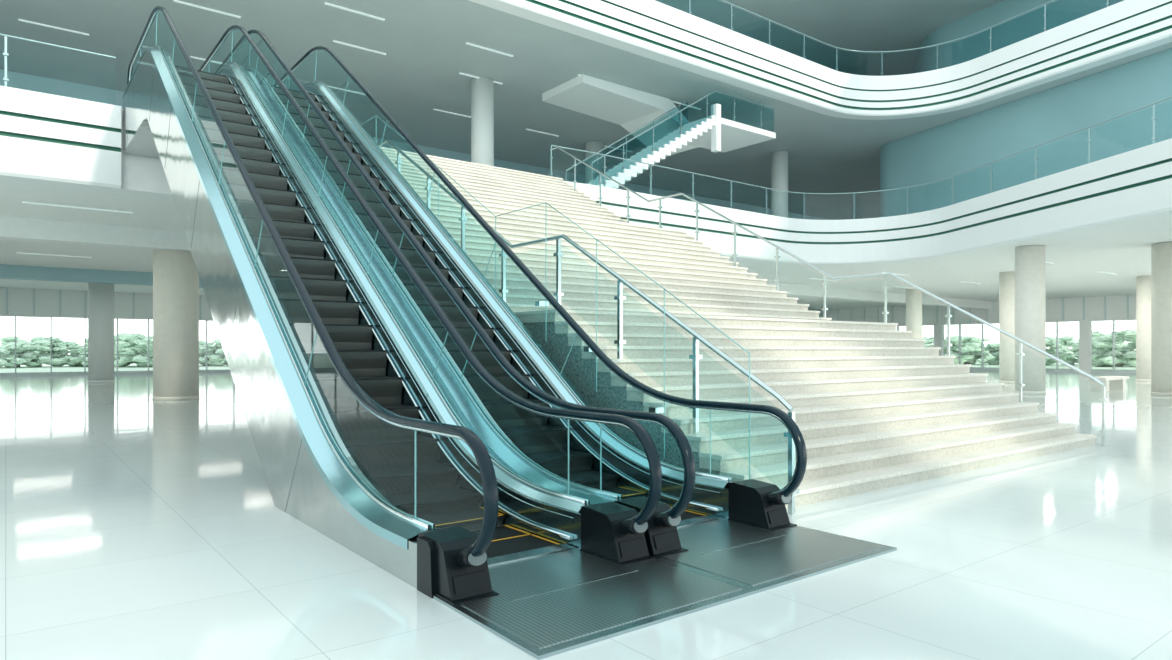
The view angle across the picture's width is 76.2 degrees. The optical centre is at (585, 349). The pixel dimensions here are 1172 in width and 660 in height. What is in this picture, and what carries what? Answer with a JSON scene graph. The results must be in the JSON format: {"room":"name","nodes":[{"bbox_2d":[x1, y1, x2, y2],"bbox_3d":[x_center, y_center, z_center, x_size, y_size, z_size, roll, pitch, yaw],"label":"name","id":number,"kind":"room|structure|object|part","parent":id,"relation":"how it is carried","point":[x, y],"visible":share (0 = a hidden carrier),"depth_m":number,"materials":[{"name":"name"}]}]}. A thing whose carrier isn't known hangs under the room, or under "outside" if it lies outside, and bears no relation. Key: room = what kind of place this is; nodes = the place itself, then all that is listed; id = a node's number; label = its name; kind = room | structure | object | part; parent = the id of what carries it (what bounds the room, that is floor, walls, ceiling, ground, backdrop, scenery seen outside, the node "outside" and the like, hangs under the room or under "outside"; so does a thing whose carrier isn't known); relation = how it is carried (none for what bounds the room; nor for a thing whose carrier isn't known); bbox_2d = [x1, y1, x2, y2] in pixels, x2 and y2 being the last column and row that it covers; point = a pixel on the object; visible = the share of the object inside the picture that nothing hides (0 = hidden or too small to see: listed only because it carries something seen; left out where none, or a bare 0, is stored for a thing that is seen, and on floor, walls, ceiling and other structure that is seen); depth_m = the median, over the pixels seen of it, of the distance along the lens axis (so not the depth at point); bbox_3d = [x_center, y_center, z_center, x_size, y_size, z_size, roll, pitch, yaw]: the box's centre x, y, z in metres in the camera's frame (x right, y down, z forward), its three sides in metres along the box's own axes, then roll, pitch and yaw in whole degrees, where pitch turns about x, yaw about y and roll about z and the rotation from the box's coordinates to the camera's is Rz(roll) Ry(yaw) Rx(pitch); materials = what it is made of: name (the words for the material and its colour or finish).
{"room":"building atrium lobby","nodes":[
{"label":"building atrium lobby","id":0,"kind":"room"},
{"bbox_2d":[0,288,230,375],"bbox_3d":[-22.174,-0.985,48.736,85.300,4.870,0.400,0,0,-38],"label":"wall","id":1,"kind":"structure","parent":0,"point":[14,302],"depth_m":42.88,"materials":[{"name":"glass"},{"name":"metal"}]},
{"bbox_2d":[0,69,829,219],"bbox_3d":[-5.128,-7.600,39.242,100.000,4.900,0.300,0,0,-38],"label":"wall","id":2,"kind":"structure","parent":0,"point":[18,80],"depth_m":36.40,"materials":[{"name":"teal"}]},
{"bbox_2d":[0,215,990,308],"bbox_3d":[-2.009,-3.165,29.511,77.000,0.530,0.700,0,0,-38],"label":"ceiling beam","id":3,"kind":"structure","parent":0,"point":[11,227],"depth_m":20.86,"materials":[{"name":"white paint"}]},
{"bbox_2d":[17,201,1116,288],"bbox_3d":[-0.566,-3.414,26.834,61.400,0.029,43.100,0,0,-38],"label":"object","id":4,"kind":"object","parent":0,"point":[22,201],"depth_m":18.63,"materials":[{"name":"white"}]},
{"bbox_2d":[0,370,1171,659],"bbox_3d":[0.097,1.550,20.514,85.300,0.200,72.300,0,0,-38],"label":"floor","id":5,"kind":"structure","parent":0,"point":[134,526],"depth_m":5.01,"materials":[{"name":"tile"}]},
{"bbox_2d":[88,283,114,382],"bbox_3d":[-21.830,-0.985,33.690,1.030,4.870,1.030,0,0,-38],"label":"round column","id":6,"kind":"structure","parent":5,"relation":"on","point":[100,296],"depth_m":33.28,"materials":[{"name":"white concrete"}]},
{"bbox_2d":[152,250,199,399],"bbox_3d":[-12.162,-0.985,22.206,1.230,4.870,1.230,0,0,-38],"label":"round column","id":7,"kind":"structure","parent":5,"relation":"on","point":[175,274],"depth_m":21.71,"materials":[{"name":"beige concrete"}]},
{"bbox_2d":[123,6,755,659],"bbox_3d":[-4.535,-2.339,10.337,1.577,7.614,16.096,0,0,-38],"label":"escalator","id":8,"kind":"object","parent":5,"relation":"on","point":[358,437],"visible":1,"depth_m":6.97,"materials":[{"name":"silver metal"}]},
{"bbox_3d":[-5.236,-2.450,10.221,0.084,7.393,15.421,0,0,-38],"label":"handrail","id":9,"kind":"part","parent":8,"relation":"part of","materials":[{"name":"blue rubber"}]},
{"bbox_3d":[-4.248,-2.450,10.987,0.084,7.393,15.421,0,0,-38],"label":"handrail","id":10,"kind":"part","parent":8,"relation":"part of","materials":[{"name":"blue rubber"}]},
{"bbox_3d":[-0.074,1.435,4.587,1.565,0.030,1.540,0,0,-38],"label":"landing plate","id":11,"kind":"part","parent":8,"relation":"part of","materials":[{"name":"grey metal"}]},
{"bbox_2d":[214,30,896,592],"bbox_3d":[-3.299,-2.339,11.297,1.577,7.614,16.096,0,0,-38],"label":"escalator","id":12,"kind":"object","parent":5,"relation":"on","point":[741,532],"visible":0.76,"depth_m":7.90,"materials":[{"name":"silver metal"}]},
{"bbox_3d":[-3.999,-2.450,11.180,0.084,7.393,15.421,0,0,-38],"label":"handrail","id":13,"kind":"part","parent":12,"relation":"part of","materials":[{"name":"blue rubber"}]},
{"bbox_3d":[-3.011,-2.450,11.946,0.084,7.393,15.421,0,0,-38],"label":"handrail","id":14,"kind":"part","parent":12,"relation":"part of","materials":[{"name":"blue rubber"}]},
{"bbox_3d":[1.162,1.435,5.546,1.565,0.030,1.540,0,0,-38],"label":"landing plate","id":15,"kind":"part","parent":12,"relation":"part of","materials":[{"name":"grey metal"}]},
{"bbox_2d":[379,146,1097,508],"bbox_3d":[0.277,-1.850,14.775,7.870,6.600,14.510,0,0,-38],"label":"staircase","id":16,"kind":"structure","parent":5,"relation":"on","point":[875,407],"depth_m":10.68,"materials":[{"name":"beige stone"}]},
{"bbox_2d":[362,116,749,478],"bbox_3d":[-2.730,-2.512,12.183,0.140,7.924,13.806,0,0,-38],"label":"glass railing","id":17,"kind":"object","parent":16,"relation":"on","point":[537,303],"visible":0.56,"depth_m":8.42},
{"bbox_2d":[377,139,798,513],"bbox_3d":[-2.587,-2.282,12.309,0.094,7.625,14.477,0,0,-38],"label":"glass railing","id":18,"kind":"object","parent":16,"relation":"on","point":[696,337],"visible":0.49,"depth_m":8.45,"materials":[{"name":"silver metal"}]},
{"bbox_2d":[550,146,1107,446],"bbox_3d":[3.377,-2.282,16.938,0.086,7.625,14.473,0,0,-38],"label":"glass railing","id":19,"kind":"object","parent":16,"relation":"on","point":[1020,354],"visible":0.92,"depth_m":14.08,"materials":[{"name":"silver metal"}]},
{"bbox_2d":[906,289,921,338],"bbox_3d":[18.421,-0.985,42.005,0.870,4.870,0.870,0,0,-38],"label":"round column","id":20,"kind":"structure","parent":5,"relation":"on","point":[913,296],"depth_m":41.64,"materials":[{"name":"beige concrete"}]},
{"bbox_2d":[999,271,1014,382],"bbox_3d":[18.707,-0.985,32.988,0.870,4.870,0.870,0,0,-38],"label":"round column","id":21,"kind":"structure","parent":5,"relation":"on","point":[1006,279],"depth_m":32.68,"materials":[{"name":"beige concrete"}]},
{"bbox_2d":[1014,245,1045,393],"bbox_3d":[14.758,-0.985,24.863,0.910,4.870,0.910,0,0,-38],"label":"round column","id":22,"kind":"structure","parent":5,"relation":"on","point":[1030,261],"depth_m":24.51,"materials":[{"name":"beige concrete"}]},
{"bbox_2d":[1086,376,1128,390],"bbox_3d":[18.883,1.210,27.050,2.400,0.480,0.600,0,0,-38],"label":"stone bench","id":23,"kind":"object","parent":5,"relation":"on","point":[1111,382],"visible":0.88,"depth_m":26.67,"materials":[{"name":"white stone"}]},
{"bbox_2d":[1136,276,1150,381],"bbox_3d":[26.138,-0.985,34.829,0.870,4.870,0.870,0,0,-38],"label":"round column","id":24,"kind":"structure","parent":5,"relation":"on","point":[1143,283],"depth_m":34.60,"materials":[{"name":"beige concrete"}]},
{"bbox_2d":[1151,242,1171,395],"bbox_3d":[18.792,-0.985,24.068,0.990,4.870,0.990,0,0,-38],"label":"round column","id":25,"kind":"structure","parent":5,"relation":"on","point":[1161,253],"depth_m":23.86,"materials":[{"name":"beige concrete"}]},
{"bbox_2d":[0,0,1171,219],"bbox_3d":[4.771,-10.902,26.481,100.000,1.685,76.000,0,0,-38],"label":"ceiling","id":26,"kind":"structure","parent":0,"point":[423,42],"depth_m":27.41,"materials":[{"name":"paint"}]},
{"bbox_2d":[18,0,700,152],"bbox_3d":[-9.877,-10.039,24.155,36.200,0.038,6.880,0,0,-38],"label":"ceiling light strip","id":27,"kind":"object","parent":26,"relation":"attached to","point":[176,1],"visible":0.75,"depth_m":24.64,"materials":[{"name":"white"}]},
{"bbox_2d":[0,108,1171,309],"bbox_3d":[4.771,-4.287,26.481,100.000,1.715,76.000,0,0,-38],"label":"ceiling","id":28,"kind":"structure","parent":0,"point":[1123,250],"depth_m":28.04,"materials":[{"name":"paint"}]},
{"bbox_2d":[0,33,115,86],"bbox_3d":[-19.471,-5.660,8.627,23.895,1.179,0.090,0,0,-38],"label":"glass railing","id":29,"kind":"object","parent":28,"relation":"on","point":[5,54],"visible":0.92,"depth_m":15.01,"materials":[{"name":"glass"},{"name":"stainless steel"}]},
{"bbox_3d":[-19.453,-6.230,8.640,23.850,0.038,0.040,0,0,-38],"label":"rail","id":30,"kind":"part","parent":29,"relation":"part of","materials":[{"name":"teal metal"}]},
{"bbox_2d":[0,86,120,192],"bbox_3d":[-22.613,-4.285,6.253,31.930,1.730,0.600,0,0,-38],"label":"balcony edge","id":31,"kind":"structure","parent":28,"relation":"attached to","point":[46,139],"depth_m":15.15,"materials":[{"name":"white paint"}]},
{"bbox_2d":[0,264,822,315],"bbox_3d":[-10.467,-3.165,40.415,77.000,0.530,0.700,0,0,-38],"label":"ceiling beam","id":32,"kind":"structure","parent":28,"relation":"attached to","point":[17,272],"depth_m":31.51,"materials":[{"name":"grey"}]},
{"bbox_2d":[471,77,493,165],"bbox_3d":[-3.875,-7.600,28.001,0.870,4.900,0.870,0,0,-38],"label":"round column","id":33,"kind":"structure","parent":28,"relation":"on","point":[482,89],"depth_m":27.63,"materials":[{"name":"white"}]},
{"bbox_2d":[585,141,602,183],"bbox_3d":[0.390,-7.600,36.371,0.870,4.900,0.870,0,0,-38],"label":"round column","id":34,"kind":"structure","parent":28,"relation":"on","point":[592,146],"depth_m":36.04,"materials":[{"name":"white"}]},
{"bbox_2d":[542,74,775,188],"bbox_3d":[2.433,-7.560,29.299,9.440,4.980,5.080,0,0,-38],"label":"stair","id":35,"kind":"structure","parent":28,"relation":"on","point":[655,121],"depth_m":28.84,"materials":[{"name":"white paint"}]},
{"bbox_3d":[1.658,-7.965,27.509,5.962,3.666,0.044,0,0,-38],"label":"rail","id":36,"kind":"part","parent":35,"relation":"part of","materials":[{"name":"teal metal"}]},
{"bbox_3d":[3.903,-7.966,27.428,9.411,3.669,0.044,0,0,-38],"label":"rail","id":37,"kind":"part","parent":35,"relation":"part of","materials":[{"name":"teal metal"}]},
{"bbox_2d":[771,151,787,217],"bbox_3d":[9.882,-7.600,38.165,0.870,4.900,0.870,0,0,-38],"label":"round column","id":38,"kind":"structure","parent":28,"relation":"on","point":[779,159],"depth_m":37.80,"materials":[{"name":"white"}]},
{"bbox_2d":[549,97,1171,218],"bbox_3d":[12.716,-5.660,16.549,14.232,1.179,26.823,0,0,-38],"label":"glass railing","id":39,"kind":"object","parent":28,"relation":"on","point":[1154,118],"visible":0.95,"depth_m":24.87,"materials":[{"name":"teal metal"}]},
{"bbox_2d":[655,0,1003,75],"bbox_3d":[4.771,-16.750,26.481,100.000,0.400,76.000,0,0,-38],"label":"glass railing","id":40,"kind":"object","parent":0,"point":[859,25],"depth_m":38.03,"materials":[{"name":"glass"}]},
{"bbox_2d":[819,294,1135,373],"bbox_3d":[33.823,-0.985,46.295,0.400,4.870,72.300,0,0,-38],"label":"wall","id":41,"kind":"structure","parent":0,"point":[1083,310],"depth_m":49.53,"materials":[{"name":"paint"}]},
{"bbox_2d":[912,0,1123,73],"bbox_3d":[22.522,-14.150,32.896,6.074,4.800,35.341,0,0,-13],"label":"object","id":42,"kind":"structure","parent":0,"point":[1059,12],"depth_m":35.73,"materials":[{"name":"teal glass"}]},
{"bbox_2d":[880,48,1171,216],"bbox_3d":[19.396,-7.600,26.717,5.014,4.900,29.258,0,0,-13],"label":"wall","id":43,"kind":"structure","parent":0,"point":[964,144],"depth_m":29.51,"materials":[{"name":"teal paint"}]},
{"bbox_2d":[468,0,1171,119],"bbox_3d":[-3.705,-10.900,6.028,61.533,1.700,24.332,0,0,-38],"label":"balcony fascia","id":44,"kind":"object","parent":43,"relation":"attached to","point":[651,29],"depth_m":27.30,"materials":[{"name":"white paint"}]},
{"bbox_2d":[688,0,1109,75],"bbox_3d":[7.870,-12.282,23.404,34.825,1.224,18.746,0,0,5],"label":"glass railing","id":45,"kind":"object","parent":44,"relation":"on","point":[1107,3],"visible":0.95,"depth_m":30.00,"materials":[{"name":"teal metal"}]},
{"bbox_3d":[7.905,-12.870,23.398,34.778,0.048,18.696,0,0,5],"label":"rail","id":46,"kind":"part","parent":45,"relation":"part of","materials":[{"name":"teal metal"}]},
{"bbox_2d":[567,138,1171,264],"bbox_3d":[12.861,-4.285,16.766,14.376,1.730,27.303,0,0,-38],"label":"balcony fascia","id":47,"kind":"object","parent":43,"relation":"attached to","point":[1136,184],"depth_m":24.98,"materials":[{"name":"white paint"}]},
{"label":"outside","id":48,"kind":"structure","parent":0,"visible":0},
{"bbox_2d":[0,354,990,372],"bbox_3d":[-52.247,1.675,157.093,410.000,0.350,207.700,0,0,-38],"label":"lawn","id":49,"kind":"structure","parent":48,"point":[132,367],"depth_m":60.65,"materials":[{"name":"green plant"}]},
{"bbox_2d":[0,342,34,367],"bbox_3d":[-48.807,0.446,62.169,5.201,2.249,4.788,0,0,6],"label":"tree","id":50,"kind":"object","parent":49,"relation":"on","point":[7,347],"visible":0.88,"depth_m":61.85,"materials":[{"name":"green plant"}]},
{"bbox_2d":[0,336,68,366],"bbox_3d":[-48.870,0.185,65.539,6.493,2.807,5.977,0,0,18],"label":"bush","id":51,"kind":"object","parent":49,"relation":"on","point":[37,345],"visible":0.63,"depth_m":64.80,"materials":[{"name":"green plant"}]},
{"bbox_2d":[47,341,87,366],"bbox_3d":[-45.913,0.367,67.769,5.150,2.419,5.594,0,0,-39],"label":"bush","id":52,"kind":"object","parent":49,"relation":"on","point":[65,346],"visible":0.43,"depth_m":66.21,"materials":[{"name":"green plant"}]},
{"bbox_2d":[72,338,138,366],"bbox_3d":[-43.292,0.266,67.677,5.607,2.633,6.091,0,0,-16],"label":"bush","id":53,"kind":"object","parent":49,"relation":"on","point":[79,350],"visible":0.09,"depth_m":66.37,"materials":[{"name":"green plant"}]},
{"bbox_2d":[114,333,152,366],"bbox_3d":[-38.782,0.032,66.377,7.246,3.133,6.670,0,0,32],"label":"bush","id":54,"kind":"object","parent":49,"relation":"on","point":[132,343],"visible":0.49,"depth_m":64.41,"materials":[{"name":"green plant"}]},
{"bbox_2d":[199,340,224,365],"bbox_3d":[-35.466,0.311,70.491,5.871,2.538,5.405,0,0,41],"label":"bush","id":55,"kind":"object","parent":49,"relation":"on","point":[202,344],"visible":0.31,"depth_m":69.08,"materials":[{"name":"green plant"}]},
{"bbox_2d":[209,338,227,365],"bbox_3d":[-32.463,0.226,70.346,5.688,2.720,5.572,0,0,-24],"label":"tree","id":56,"kind":"object","parent":49,"relation":"on","point":[217,341],"visible":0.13,"depth_m":68.71,"materials":[{"name":"green plant"}]},
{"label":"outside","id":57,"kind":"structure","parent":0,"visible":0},
{"bbox_2d":[972,358,1135,369],"bbox_3d":[154.508,1.675,58.026,204.700,0.350,202.300,0,0,-38],"label":"lawn","id":58,"kind":"structure","parent":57,"point":[1052,366],"depth_m":64.11,"materials":[{"name":"green plant"}]},
{"bbox_2d":[922,336,944,346],"bbox_3d":[35.956,0.041,80.859,6.632,3.115,7.204,0,0,-34],"label":"tree","id":59,"kind":"object","parent":58,"relation":"on","point":[929,342],"visible":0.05,"depth_m":79.69,"materials":[{"name":"green plant"}]},
{"bbox_2d":[944,335,998,364],"bbox_3d":[38.610,0.065,76.449,7.083,3.063,6.521,0,0,11],"label":"bush","id":60,"kind":"object","parent":58,"relation":"on","point":[969,344],"visible":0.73,"depth_m":74.53,"materials":[{"name":"green plant"}]},
{"bbox_2d":[975,343,998,364],"bbox_3d":[42.462,0.423,76.051,5.318,2.299,4.895,0,0,24],"label":"tree","id":61,"kind":"object","parent":58,"relation":"on","point":[994,349],"visible":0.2,"depth_m":75.47,"materials":[{"name":"green plant"}]},
{"bbox_2d":[1046,336,1073,364],"bbox_3d":[44.120,0.101,73.703,6.359,2.987,6.908,0,0,8],"label":"tree","id":62,"kind":"object","parent":58,"relation":"on","point":[1050,340],"visible":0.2,"depth_m":72.63,"materials":[{"name":"green plant"}]},
{"bbox_2d":[1049,336,1098,364],"bbox_3d":[49.992,0.075,75.441,6.474,3.040,7.032,0,0,-4],"label":"bush","id":63,"kind":"object","parent":58,"relation":"on","point":[1067,341],"visible":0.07,"depth_m":75.00,"materials":[{"name":"green plant"}]},
{"bbox_2d":[1072,329,1135,366],"bbox_3d":[47.620,-0.093,67.159,7.865,3.401,7.241,0,0,-31],"label":"bush","id":64,"kind":"object","parent":58,"relation":"on","point":[1102,343],"visible":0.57,"depth_m":65.71,"materials":[{"name":"green plant"}]}
]}

